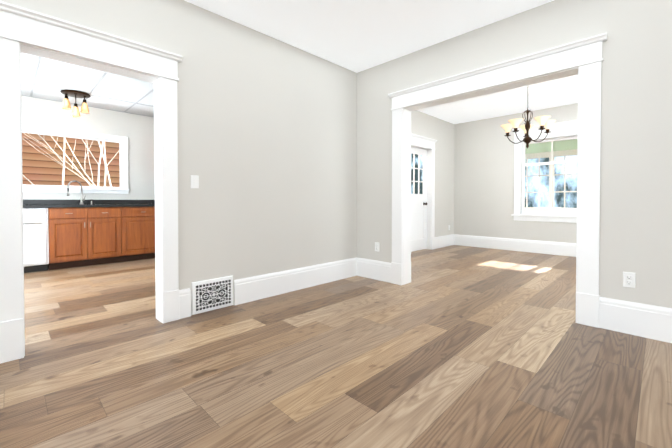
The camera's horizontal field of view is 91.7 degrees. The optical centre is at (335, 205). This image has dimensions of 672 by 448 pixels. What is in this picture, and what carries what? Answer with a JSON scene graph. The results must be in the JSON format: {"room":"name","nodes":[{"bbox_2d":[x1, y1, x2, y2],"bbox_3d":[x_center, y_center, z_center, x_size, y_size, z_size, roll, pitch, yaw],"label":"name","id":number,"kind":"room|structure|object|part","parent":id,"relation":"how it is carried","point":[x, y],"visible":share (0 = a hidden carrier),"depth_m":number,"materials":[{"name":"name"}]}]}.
{"room":"empty living room","nodes":[
{"label":"empty living room","id":0,"kind":"room"},
{"bbox_2d":[21,53,153,116],"bbox_3d":[-2.777,-1.844,4.205,3.750,0.406,4.600,1,1,45],"label":"ceiling","id":1,"kind":"structure","parent":0,"point":[45,78],"depth_m":4.53,"materials":[{"name":"white paint"}]},
{"bbox_2d":[60,89,90,117],"bbox_3d":[-3.835,-1.470,4.814,0.352,0.361,0.352,1,1,45],"label":"kitchen ceiling light","id":2,"kind":"object","parent":1,"relation":"hanging from","point":[75,94],"visible":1,"depth_m":4.75,"materials":[{"name":"brown metal"}]},
{"bbox_2d":[21,96,154,199],"bbox_3d":[-4.211,-0.540,5.547,0.150,2.950,4.750,1,1,45],"label":"wall","id":3,"kind":"structure","parent":0,"point":[137,130],"depth_m":5.71,"materials":[{"name":"paint"}]},
{"bbox_2d":[22,124,128,193],"bbox_3d":[-4.361,-0.713,5.363,0.195,1.024,1.624,1,1,45],"label":"window","id":4,"kind":"structure","parent":3,"relation":"in","point":[123,139],"depth_m":5.47,"materials":[{"name":"white wood"}]},
{"bbox_3d":[-4.373,-0.713,5.375,0.040,0.856,1.436,1,1,45],"label":"kitchen window sash","id":5,"kind":"part","parent":4,"relation":"part of","materials":[{"name":"white wood"}]},
{"bbox_2d":[0,0,356,314],"bbox_3d":[-2.950,-0.480,1.289,0.150,2.950,9.000,1,1,45],"label":"wall","id":6,"kind":"structure","parent":0,"point":[267,137],"depth_m":3.26,"materials":[{"name":"paint"}]},
{"bbox_2d":[0,1,182,363],"bbox_3d":[-1.792,-0.140,2.455,0.262,2.236,1.150,1,1,45],"label":"door frame","id":7,"kind":"structure","parent":6,"relation":"attached to","point":[28,31],"depth_m":2.24,"materials":[{"name":"white wood"}]},
{"bbox_2d":[191,175,198,188],"bbox_3d":[-1.247,-0.208,2.886,0.011,0.116,0.072,1,1,45],"label":"rocker light switch","id":8,"kind":"object","parent":6,"relation":"attached to","point":[194,181],"visible":1,"depth_m":2.88,"materials":[{"name":"white plastic"}]},
{"bbox_2d":[191,275,232,314],"bbox_3d":[-1.129,0.823,3.011,0.022,0.288,0.393,1,1,45],"label":"air vent","id":9,"kind":"object","parent":6,"relation":"in","point":[211,294],"visible":1,"depth_m":2.99,"materials":[{"name":"grey metal"}]},
{"bbox_2d":[234,257,357,304],"bbox_3d":[-0.348,0.837,3.798,0.017,0.245,1.800,1,1,45],"label":"baseboard","id":10,"kind":"structure","parent":6,"relation":"attached to","point":[248,289],"depth_m":3.62,"materials":[{"name":"white wood"}]},
{"bbox_2d":[0,245,671,447],"bbox_3d":[0.461,1.043,2.146,14.300,0.120,15.800,1,1,45],"label":"floor","id":11,"kind":"structure","parent":0,"point":[455,346],"depth_m":1.98,"materials":[{"name":"brown wood"}]},
{"bbox_2d":[23,208,48,272],"bbox_3d":[-4.537,0.491,4.673,0.635,0.912,0.601,1,1,45],"label":"dishwasher","id":12,"kind":"object","parent":11,"relation":"on","point":[36,239],"visible":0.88,"depth_m":4.60,"materials":[{"name":"white metal"}]},
{"bbox_2d":[48,207,127,269],"bbox_3d":[-4.001,0.483,5.238,0.597,0.912,0.948,1,1,45],"label":"base cabinet","id":13,"kind":"object","parent":11,"relation":"on","point":[83,236],"depth_m":5.01,"materials":[{"name":"brown wood"}]},
{"bbox_2d":[23,199,154,207],"bbox_3d":[-3.522,-0.040,5.697,0.616,0.119,3.515,1,1,45],"label":"countertop","id":14,"kind":"structure","parent":13,"relation":"on","point":[27,203],"depth_m":5.30,"materials":[{"name":"black stone"}]},
{"bbox_2d":[67,180,91,203],"bbox_3d":[-4.103,-0.206,5.232,0.154,0.386,0.344,1,1,45],"label":"gooseneck faucet","id":15,"kind":"object","parent":14,"relation":"on","point":[81,199],"visible":1,"depth_m":5.26,"materials":[{"name":"silver metal"}]},
{"bbox_2d":[128,207,154,260],"bbox_3d":[-3.485,0.476,5.755,0.597,0.912,0.764,1,1,45],"label":"base cabinet","id":16,"kind":"object","parent":11,"relation":"on","point":[141,220],"depth_m":5.53,"materials":[{"name":"brown wood"}]},
{"bbox_2d":[185,0,552,72],"bbox_3d":[0.113,-1.832,-1.784,8.500,0.260,9.000,1,1,45],"label":"ceiling","id":17,"kind":"structure","parent":0,"point":[356,36],"depth_m":3.15,"materials":[{"name":"white paint"}]},
{"bbox_2d":[411,110,453,236],"bbox_3d":[1.396,-0.551,6.283,0.150,2.950,3.890,1,1,45],"label":"wall","id":18,"kind":"structure","parent":0,"point":[441,131],"depth_m":7.08,"materials":[{"name":"paint"}]},
{"bbox_2d":[411,147,426,251],"bbox_3d":[1.637,-0.118,6.522,0.114,2.054,0.772,1,1,45],"label":"room door","id":19,"kind":"structure","parent":18,"relation":"in","point":[418,221],"depth_m":6.60,"materials":[{"name":"white wood"}]},
{"bbox_2d":[411,133,436,249],"bbox_3d":[1.652,-0.217,6.505,0.206,2.276,1.100,1,1,45],"label":"door frame","id":20,"kind":"structure","parent":18,"relation":"attached to","point":[423,142],"depth_m":6.76,"materials":[{"name":"white wood"}]},
{"bbox_2d":[435,234,454,248],"bbox_3d":[2.380,0.789,7.171,0.017,0.245,0.910,1,1,45],"label":"baseboard","id":21,"kind":"structure","parent":18,"relation":"attached to","point":[447,240],"depth_m":7.16,"materials":[{"name":"white wood"}]},
{"bbox_2d":[418,75,577,123],"bbox_3d":[2.971,-1.937,4.586,4.450,0.230,3.740,1,1,45],"label":"ceiling","id":22,"kind":"structure","parent":0,"point":[555,93],"depth_m":5.84,"materials":[{"name":"white paint"}]},
{"bbox_2d":[501,86,555,148],"bbox_3d":[2.766,-1.323,4.758,0.685,1.002,0.710,1,1,45],"label":"dining chandelier","id":23,"kind":"object","parent":22,"relation":"hanging from","point":[544,121],"visible":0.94,"depth_m":4.70,"materials":[{"name":"brown metal"}]},
{"bbox_2d":[357,0,671,307],"bbox_3d":[1.913,-0.503,2.908,12.550,2.950,0.160,1,1,45],"label":"wall","id":24,"kind":"structure","parent":0,"point":[636,167],"depth_m":2.56,"materials":[{"name":"paint"}]},
{"bbox_2d":[355,258,390,282],"bbox_3d":[0.497,0.831,4.215,0.545,0.245,0.017,1,1,45],"label":"baseboard","id":25,"kind":"structure","parent":24,"relation":"attached to","point":[368,268],"depth_m":4.22,"materials":[{"name":"white wood"}]},
{"bbox_2d":[375,242,378,251],"bbox_3d":[0.525,0.534,4.186,0.072,0.116,0.010,1,1,45],"label":"outlet","id":26,"kind":"object","parent":24,"relation":"attached to","point":[377,246],"visible":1,"depth_m":4.19,"materials":[{"name":"white plastic"}]},
{"bbox_2d":[388,33,606,327],"bbox_3d":[1.460,-0.192,3.364,2.060,2.316,0.272,1,1,45],"label":"door frame","id":27,"kind":"structure","parent":24,"relation":"attached to","point":[582,59],"depth_m":2.83,"materials":[{"name":"white wood"}]},
{"bbox_2d":[623,272,635,287],"bbox_3d":[2.232,0.568,2.485,0.072,0.116,0.010,1,1,45],"label":"outlet","id":28,"kind":"object","parent":24,"relation":"attached to","point":[629,279],"visible":1,"depth_m":2.48,"materials":[{"name":"white plastic"}]},
{"bbox_2d":[599,297,671,342],"bbox_3d":[4.199,0.883,0.523,5.915,0.245,0.017,1,1,45],"label":"baseboard","id":29,"kind":"structure","parent":24,"relation":"attached to","point":[643,320],"depth_m":2.45,"materials":[{"name":"white wood"}]},
{"bbox_2d":[454,103,577,242],"bbox_3d":[4.345,-0.546,5.983,4.750,2.950,0.150,1,1,45],"label":"wall","id":30,"kind":"structure","parent":0,"point":[483,177],"depth_m":6.91,"materials":[{"name":"paint"}]},
{"bbox_2d":[455,234,575,256],"bbox_3d":[4.286,0.807,5.944,4.450,0.245,0.017,1,1,45],"label":"baseboard","id":31,"kind":"structure","parent":30,"relation":"attached to","point":[523,245],"depth_m":6.54,"materials":[{"name":"white wood"}]},
{"bbox_2d":[511,120,577,222],"bbox_3d":[4.086,-0.613,6.198,1.320,1.846,0.210,1,1,45],"label":"window","id":32,"kind":"structure","parent":30,"relation":"in","point":[564,129],"depth_m":6.31,"materials":[{"name":"white wood"}]},
{"bbox_3d":[4.114,-0.541,6.226,1.000,1.448,0.072,1,1,45],"label":"dining window sashes","id":33,"kind":"part","parent":32,"relation":"part of","materials":[{"name":"white wood"}]},
{"bbox_2d":[525,149,576,212],"bbox_3d":[5.570,-0.440,7.284,5.150,2.700,0.120,1,1,45],"label":"window frame","id":34,"kind":"structure","parent":0,"point":[565,153],"depth_m":7.70,"materials":[{"name":"white wood"}]},
{"bbox_2d":[526,139,576,153],"bbox_3d":[4.987,-1.512,6.685,4.950,0.580,1.770,1,1,45],"label":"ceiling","id":35,"kind":"structure","parent":0,"point":[571,144],"depth_m":7.43,"materials":[{"name":"green"}]},
{"label":"outside","id":36,"kind":"structure","parent":0,"visible":0},
{"bbox_2d":[22,133,118,186],"bbox_3d":[-4.766,-3.132,5.876,1.206,8.129,6.121,1,1,45],"label":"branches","id":37,"kind":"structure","parent":36,"point":[101,153],"depth_m":6.04,"materials":[{"name":"white plant"}]},
{"bbox_2d":[22,133,119,186],"bbox_3d":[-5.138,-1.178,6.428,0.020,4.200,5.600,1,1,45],"label":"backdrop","id":38,"kind":"structure","parent":36,"point":[39,168],"depth_m":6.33,"materials":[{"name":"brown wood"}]},
{"bbox_2d":[411,153,576,207],"bbox_3d":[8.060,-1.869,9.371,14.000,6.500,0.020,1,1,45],"label":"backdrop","id":39,"kind":"structure","parent":36,"point":[571,197],"depth_m":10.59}
]}

